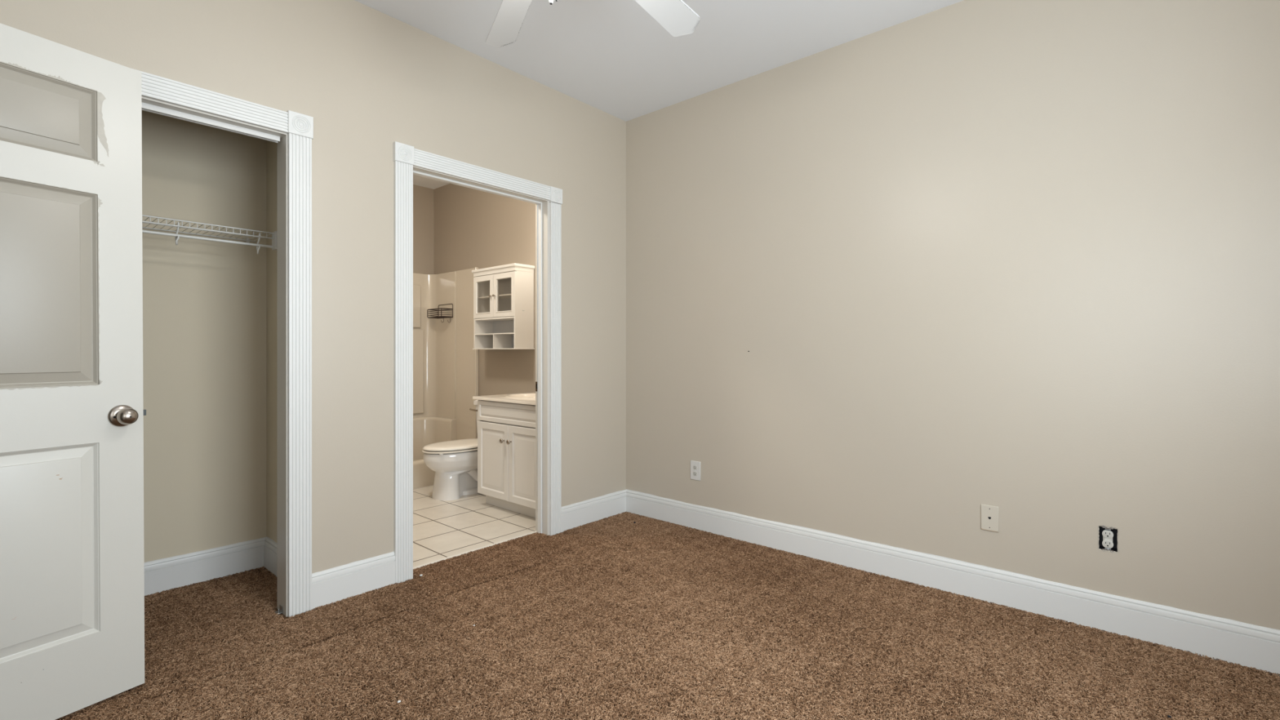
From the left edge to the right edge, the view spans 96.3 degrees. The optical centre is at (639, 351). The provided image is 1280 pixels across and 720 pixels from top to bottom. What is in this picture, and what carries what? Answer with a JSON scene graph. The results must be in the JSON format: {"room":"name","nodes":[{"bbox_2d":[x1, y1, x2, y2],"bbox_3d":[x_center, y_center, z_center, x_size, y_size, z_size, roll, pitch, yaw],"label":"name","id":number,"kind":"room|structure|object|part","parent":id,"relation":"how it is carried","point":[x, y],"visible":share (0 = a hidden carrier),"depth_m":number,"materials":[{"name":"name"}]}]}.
{"room":"empty bedroom","nodes":[
{"label":"empty bedroom","id":0,"kind":"room"},
{"bbox_2d":[142,110,266,562],"bbox_3d":[-2.460,-0.247,2.517,0.100,2.747,1.600,0,0,41],"label":"wall","id":1,"kind":"structure","parent":0,"point":[204,301],"depth_m":2.81,"materials":[{"name":"paint"}]},
{"bbox_2d":[144,537,266,595],"bbox_3d":[-2.449,1.047,2.441,0.016,0.158,1.500,0,0,41],"label":"baseboard","id":2,"kind":"structure","parent":1,"relation":"attached to","point":[175,571],"depth_m":2.79,"materials":[{"name":"white paint"}]},
{"bbox_2d":[142,214,277,253],"bbox_3d":[-2.326,-0.523,2.346,0.324,0.120,1.479,0,0,41],"label":"wire shelf","id":3,"kind":"object","parent":1,"relation":"attached to","point":[274,234],"visible":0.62,"depth_m":2.64,"materials":[{"name":"white metal"}]},
{"bbox_3d":[-2.455,-0.569,2.425,0.006,0.006,1.428,0,0,41],"label":"rail","id":4,"kind":"part","parent":3,"relation":"part of","materials":[{"name":"white metal"}]},
{"bbox_3d":[-2.349,-0.569,2.332,0.006,0.006,1.428,0,0,41],"label":"rail","id":5,"kind":"part","parent":3,"relation":"part of","materials":[{"name":"white metal"}]},
{"bbox_3d":[-2.243,-0.506,2.240,0.012,0.012,1.428,0,0,41],"label":"hang rod","id":6,"kind":"part","parent":3,"relation":"part of","materials":[{"name":"white metal"}]},
{"bbox_3d":[-2.233,-0.545,2.231,0.006,0.006,1.428,0,0,41],"label":"rail","id":7,"kind":"part","parent":3,"relation":"part of","materials":[{"name":"white metal"}]},
{"bbox_3d":[-2.233,-0.570,2.231,0.006,0.006,1.428,0,0,41],"label":"rail","id":8,"kind":"part","parent":3,"relation":"part of","materials":[{"name":"white metal"}]},
{"bbox_2d":[266,140,277,542],"bbox_3d":[-1.699,-0.247,2.848,0.610,2.747,0.100,0,0,41],"label":"wall","id":9,"kind":"structure","parent":0,"point":[271,147],"depth_m":2.96,"materials":[{"name":"paint"}]},
{"bbox_2d":[263,536,277,576],"bbox_3d":[-1.737,1.046,2.804,0.610,0.160,0.016,0,0,41],"label":"baseboard","id":10,"kind":"structure","parent":9,"relation":"attached to","point":[270,548],"depth_m":2.92,"materials":[{"name":"white paint"}]},
{"bbox_2d":[0,0,626,573],"bbox_3d":[-1.294,-0.247,2.760,0.115,2.747,3.500,0,0,41],"label":"wall","id":11,"kind":"structure","parent":0,"point":[369,80],"depth_m":2.69,"materials":[{"name":"paint"}]},
{"bbox_2d":[141,102,279,142],"bbox_3d":[-1.951,-0.911,2.012,0.030,0.020,1.209,0,0,41],"label":"door track","id":12,"kind":"object","parent":11,"relation":"attached to","point":[145,107],"visible":0.54,"depth_m":2.27,"materials":[{"name":"white metal"}]},
{"bbox_2d":[133,68,313,617],"bbox_3d":[-1.913,0.053,2.032,0.141,2.146,1.345,0,0,41],"label":"door frame","id":13,"kind":"structure","parent":11,"relation":"attached to","point":[295,130],"depth_m":2.45,"materials":[{"name":"white paint"}]},
{"bbox_3d":[-1.902,-0.969,1.964,0.018,0.085,1.242,0,0,41],"label":"head casing","id":14,"kind":"part","parent":13,"relation":"part of","materials":[{"name":"white paint"}]},
{"bbox_3d":[-1.462,0.100,2.466,0.018,2.053,0.089,0,0,41],"label":"casing","id":15,"kind":"part","parent":13,"relation":"part of","materials":[{"name":"white paint"}]},
{"bbox_2d":[274,604,282,614],"bbox_3d":[-1.552,1.107,2.464,0.035,0.028,0.022,0,0,41],"label":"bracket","id":16,"kind":"object","parent":11,"relation":"attached to","point":[279,611],"visible":1,"depth_m":2.46,"materials":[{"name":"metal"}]},
{"bbox_2d":[311,551,395,609],"bbox_3d":[-1.312,1.047,2.640,0.016,0.157,0.371,0,0,41],"label":"baseboard","id":17,"kind":"structure","parent":11,"relation":"attached to","point":[333,584],"depth_m":2.63,"materials":[{"name":"white paint"}]},
{"bbox_2d":[392,141,562,582],"bbox_3d":[-0.882,0.056,3.211,0.141,2.141,1.063,0,0,41],"label":"door frame","id":18,"kind":"structure","parent":11,"relation":"attached to","point":[408,161],"depth_m":3.10,"materials":[{"name":"white paint"}]},
{"bbox_3d":[-1.159,0.101,2.812,0.018,2.051,0.089,0,0,41],"label":"casing","id":19,"kind":"part","parent":18,"relation":"part of","materials":[{"name":"white paint"}]},
{"bbox_3d":[-0.840,-0.967,3.178,0.018,0.084,0.879,0,0,41],"label":"head casing","id":20,"kind":"part","parent":18,"relation":"part of","materials":[{"name":"white paint"}]},
{"bbox_3d":[-0.523,0.106,3.541,0.018,2.041,0.082,0,0,41],"label":"casing","id":21,"kind":"part","parent":18,"relation":"part of","materials":[{"name":"white paint"}]},
{"bbox_2d":[561,489,626,532],"bbox_3d":[-0.295,1.047,3.803,0.016,0.159,0.613,0,0,41],"label":"baseboard","id":22,"kind":"structure","parent":11,"relation":"attached to","point":[580,513],"depth_m":3.78,"materials":[{"name":"white paint"}]},
{"bbox_2d":[413,184,433,274],"bbox_3d":[-2.711,-0.241,5.055,0.100,2.760,2.070,0,0,41],"label":"wall","id":23,"kind":"structure","parent":0,"point":[423,197],"depth_m":5.64,"materials":[{"name":"paint"}]},
{"bbox_2d":[355,0,963,189],"bbox_3d":[-1.320,-1.661,1.932,6.335,0.080,5.020,0,0,41],"label":"ceiling","id":24,"kind":"structure","parent":0,"point":[613,57],"depth_m":2.95,"materials":[{"name":"paint"}]},
{"bbox_2d":[485,0,699,48],"bbox_3d":[-0.238,-1.293,1.590,1.432,0.657,1.550,0,0,41],"label":"ceiling fan","id":25,"kind":"object","parent":24,"relation":"hanging from","point":[678,19],"visible":1,"depth_m":2.12,"materials":[{"name":"white"}]},
{"bbox_3d":[-0.449,-1.220,2.041,0.116,0.039,0.564,0,0,-25],"label":"fan blade","id":26,"kind":"part","parent":25,"relation":"part of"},
{"bbox_3d":[0.044,-1.243,2.000,0.116,0.039,0.564,0,0,35],"label":"fan blade","id":27,"kind":"part","parent":25,"relation":"part of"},
{"bbox_2d":[55,511,1279,719],"label":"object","id":28,"kind":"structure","parent":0,"point":[666,532],"depth_m":2.16,"materials":[{"name":"brown carpet"}]},
{"bbox_2d":[59,484,1279,719],"bbox_3d":[-1.274,1.179,1.898,6.220,0.120,4.830,0,0,41],"label":"floor","id":29,"kind":"structure","parent":0,"point":[276,609],"depth_m":2.61,"materials":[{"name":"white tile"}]},
{"bbox_2d":[413,266,478,488],"bbox_3d":[-2.325,0.177,4.778,0.841,1.884,1.777,0,0,41],"label":"shower surround","id":30,"kind":"object","parent":29,"relation":"on","point":[446,362],"visible":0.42,"depth_m":5.50,"materials":[{"name":"plastic"}]},
{"bbox_3d":[-2.584,-0.438,5.061,0.024,0.415,1.366,0,0,41],"label":"raised panel","id":31,"kind":"part","parent":30,"relation":"part of","materials":[{"name":"plastic"}]},
{"bbox_3d":[-2.573,0.192,5.073,0.024,0.815,1.398,0,0,41],"label":"raised panel","id":32,"kind":"part","parent":30,"relation":"part of","materials":[{"name":"plastic"}]},
{"bbox_2d":[413,458,435,488],"bbox_3d":[-2.323,1.013,4.775,0.833,0.213,1.776,0,0,41],"label":"tub basin","id":33,"kind":"object","parent":30,"relation":"in","point":[423,476],"depth_m":4.74,"materials":[{"name":"plastic"}]},
{"bbox_3d":[-2.477,-0.055,4.910,0.438,1.409,1.776,0,0,41],"label":"recessed panel","id":34,"kind":"part","parent":30,"relation":"part of","materials":[{"name":"plastic"}]},
{"bbox_2d":[426,303,453,322],"bbox_3d":[-1.909,-0.364,5.470,0.269,0.184,0.124,0,0,41],"label":"shower caddy","id":35,"kind":"object","parent":30,"relation":"hanging from","point":[444,308],"visible":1,"depth_m":5.42,"materials":[{"name":"brown metal"}]},
{"bbox_2d":[426,307,453,318],"bbox_3d":[-1.909,-0.365,5.471,0.269,0.084,0.122,0,0,41],"label":"wire basket","id":36,"kind":"object","parent":35,"relation":"on","point":[444,308],"depth_m":5.42,"materials":[{"name":"brown metal"}]},
{"bbox_3d":[-2.353,0.089,4.802,0.768,1.700,1.776,0,0,41],"label":"wall panel","id":37,"kind":"part","parent":30,"relation":"part of","materials":[{"name":"plastic"}]},
{"bbox_2d":[422,399,479,500],"bbox_3d":[-1.353,0.765,4.582,0.543,0.709,0.787,0,0,41],"label":"toilet","id":38,"kind":"object","parent":29,"relation":"on","point":[454,463],"visible":0.59,"depth_m":4.34,"materials":[{"name":"ceramic"}]},
{"bbox_3d":[-1.411,0.753,4.513,0.380,0.012,0.608,0,0,41],"label":"seat","id":39,"kind":"part","parent":38,"relation":"part of","materials":[{"name":"plastic"}]},
{"bbox_3d":[-1.413,0.727,4.511,0.376,0.025,0.595,0,0,41],"label":"lid","id":40,"kind":"part","parent":38,"relation":"part of","materials":[{"name":"plastic"}]},
{"bbox_3d":[-1.374,0.943,4.555,0.372,0.353,0.702,0,0,41],"label":"bowl","id":41,"kind":"part","parent":38,"relation":"part of","materials":[{"name":"ceramic"}]},
{"bbox_3d":[-1.160,0.612,4.800,0.516,0.315,0.192,0,0,41],"label":"tank","id":42,"kind":"part","parent":38,"relation":"part of","materials":[{"name":"ceramic"}]},
{"bbox_2d":[413,530,537,568],"bbox_3d":[-0.930,1.144,3.242,0.023,0.051,0.876,0,0,41],"label":"threshold","id":43,"kind":"object","parent":29,"relation":"on","point":[535,532],"visible":0.24,"depth_m":3.23,"materials":[{"name":"white wood"}]},
{"bbox_2d":[472,392,535,518],"bbox_3d":[-0.734,0.663,4.159,0.783,0.913,0.614,0,0,41],"label":"vanity cabinet","id":44,"kind":"object","parent":29,"relation":"on","point":[506,424],"visible":0.51,"depth_m":3.96,"materials":[{"name":"white wood"}]},
{"bbox_3d":[-1.042,0.770,4.077,0.372,0.525,0.020,0,0,41],"label":"cabinet door","id":45,"kind":"part","parent":44,"relation":"part of","materials":[{"name":"white wood"}]},
{"bbox_2d":[472,392,535,404],"bbox_3d":[-0.730,0.388,4.163,0.783,0.138,0.603,0,0,41],"label":"countertop","id":46,"kind":"structure","parent":44,"relation":"on","point":[529,398],"depth_m":4.05,"materials":[{"name":"stone"}]},
{"bbox_3d":[-0.903,0.427,3.956,0.741,0.144,0.020,0,0,41],"label":"drawer","id":47,"kind":"part","parent":44,"relation":"part of","materials":[{"name":"white wood"}]},
{"bbox_3d":[-0.762,0.770,3.832,0.366,0.525,0.020,0,0,41],"label":"cabinet door","id":48,"kind":"part","parent":44,"relation":"part of","materials":[{"name":"white wood"}]},
{"bbox_2d":[433,0,1279,629],"bbox_3d":[0.284,-0.241,3.767,6.105,2.760,0.135,0,0,41],"label":"wall","id":49,"kind":"structure","parent":0,"point":[1020,258],"depth_m":2.60,"materials":[{"name":"paint"}]},
{"bbox_2d":[471,262,534,349],"bbox_3d":[-1.155,-0.359,4.792,0.606,0.680,0.214,0,0,41],"label":"upper cabinet","id":50,"kind":"object","parent":49,"relation":"attached to","point":[504,295],"visible":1,"depth_m":4.73,"materials":[{"name":"white wood"}]},
{"bbox_3d":[-1.315,-0.460,4.831,0.290,0.354,0.019,0,0,41],"label":"cabinet door","id":51,"kind":"part","parent":50,"relation":"part of","materials":[{"name":"white wood"}]},
{"bbox_2d":[475,332,513,335],"bbox_3d":[-1.148,-0.147,4.801,0.550,0.009,0.179,0,0,41],"label":"shelf","id":52,"kind":"object","parent":50,"relation":"attached to","point":[476,333],"depth_m":4.85,"materials":[{"name":"white wood"}]},
{"bbox_2d":[478,293,511,299],"bbox_3d":[-1.141,-0.462,4.808,0.550,0.010,0.159,0,0,41],"label":"shelf","id":53,"kind":"object","parent":50,"relation":"attached to","point":[506,296],"depth_m":4.84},
{"bbox_3d":[-1.151,-0.671,4.798,0.606,0.056,0.199,0,0,41],"label":"crown","id":54,"kind":"part","parent":50,"relation":"part of","materials":[{"name":"white wood"}]},
{"bbox_3d":[-1.095,-0.460,4.639,0.290,0.354,0.019,0,0,41],"label":"cabinet door","id":55,"kind":"part","parent":50,"relation":"part of","materials":[{"name":"white wood"}]},
{"bbox_2d":[690,460,700,480],"bbox_3d":[0.351,0.755,3.640,0.078,0.120,0.008,0,0,41],"label":"wall outlet","id":56,"kind":"object","parent":49,"relation":"attached to","point":[695,465],"visible":1,"depth_m":3.64,"materials":[{"name":"white plastic"}]},
{"bbox_2d":[626,488,1279,675],"bbox_3d":[1.221,1.046,2.874,3.520,0.160,0.016,0,0,41],"label":"baseboard","id":57,"kind":"structure","parent":49,"relation":"attached to","point":[1245,644],"depth_m":2.54,"materials":[{"name":"white paint"}]},
{"bbox_2d":[981,504,998,532],"bbox_3d":[1.570,0.748,2.575,0.069,0.114,0.006,0,0,41],"label":"phone jack","id":58,"kind":"object","parent":49,"relation":"attached to","point":[989,513],"visible":1,"depth_m":2.57,"materials":[{"name":"beige plastic"}]},
{"bbox_2d":[1097,525,1119,552],"bbox_3d":[1.899,0.754,2.325,0.068,0.105,0.060,0,0,41],"label":"outlet","id":59,"kind":"object","parent":49,"relation":"attached to","point":[1108,536],"visible":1,"depth_m":2.31,"materials":[{"name":"plastic"}]},
{"bbox_2d":[1102,531,1112,542],"bbox_3d":[1.891,0.754,2.317,0.031,0.052,0.032,0,0,41],"label":"receptacle","id":60,"kind":"object","parent":59,"relation":"attached to","point":[1107,535],"depth_m":2.30,"materials":[{"name":"plastic"}]},
{"bbox_2d":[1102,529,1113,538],"bbox_3d":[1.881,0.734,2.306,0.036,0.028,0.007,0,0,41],"label":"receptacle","id":61,"kind":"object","parent":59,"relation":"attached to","point":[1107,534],"depth_m":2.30,"materials":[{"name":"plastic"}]},
{"bbox_2d":[1102,539,1113,547],"bbox_3d":[1.881,0.773,2.306,0.036,0.028,0.007,0,0,41],"label":"receptacle","id":62,"kind":"object","parent":59,"relation":"attached to","point":[1106,543],"depth_m":2.30,"materials":[{"name":"plastic"}]},
{"bbox_3d":[-1.389,-0.247,0.441,4.475,2.747,0.115,0,0,41],"label":"wall","id":63,"kind":"structure","parent":0,"visible":0},
{"bbox_2d":[0,22,146,719],"bbox_3d":[-1.848,0.088,1.530,0.100,2.038,0.882,0,0,28],"label":"door","id":64,"kind":"structure","parent":63,"relation":"in","point":[72,411],"depth_m":1.75,"materials":[{"name":"white paint"}]},
{"bbox_3d":[-1.782,-0.710,1.695,0.012,0.222,0.270,0,0,28],"label":"panel","id":65,"kind":"part","parent":64,"relation":"part of","materials":[{"name":"beige paint"}]},
{"bbox_3d":[-1.781,-0.196,1.697,0.012,0.600,0.272,0,0,28],"label":"panel","id":66,"kind":"part","parent":64,"relation":"part of","materials":[{"name":"beige paint"}]},
{"bbox_3d":[-1.779,0.587,1.700,0.012,0.599,0.272,0,0,28],"label":"panel","id":67,"kind":"part","parent":64,"relation":"part of","materials":[{"name":"white paint"}]},
{"bbox_3d":[-1.651,0.208,1.845,0.055,0.054,0.054,0,0,28],"label":"knob","id":68,"kind":"part","parent":64,"relation":"part of","materials":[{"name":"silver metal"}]}
]}

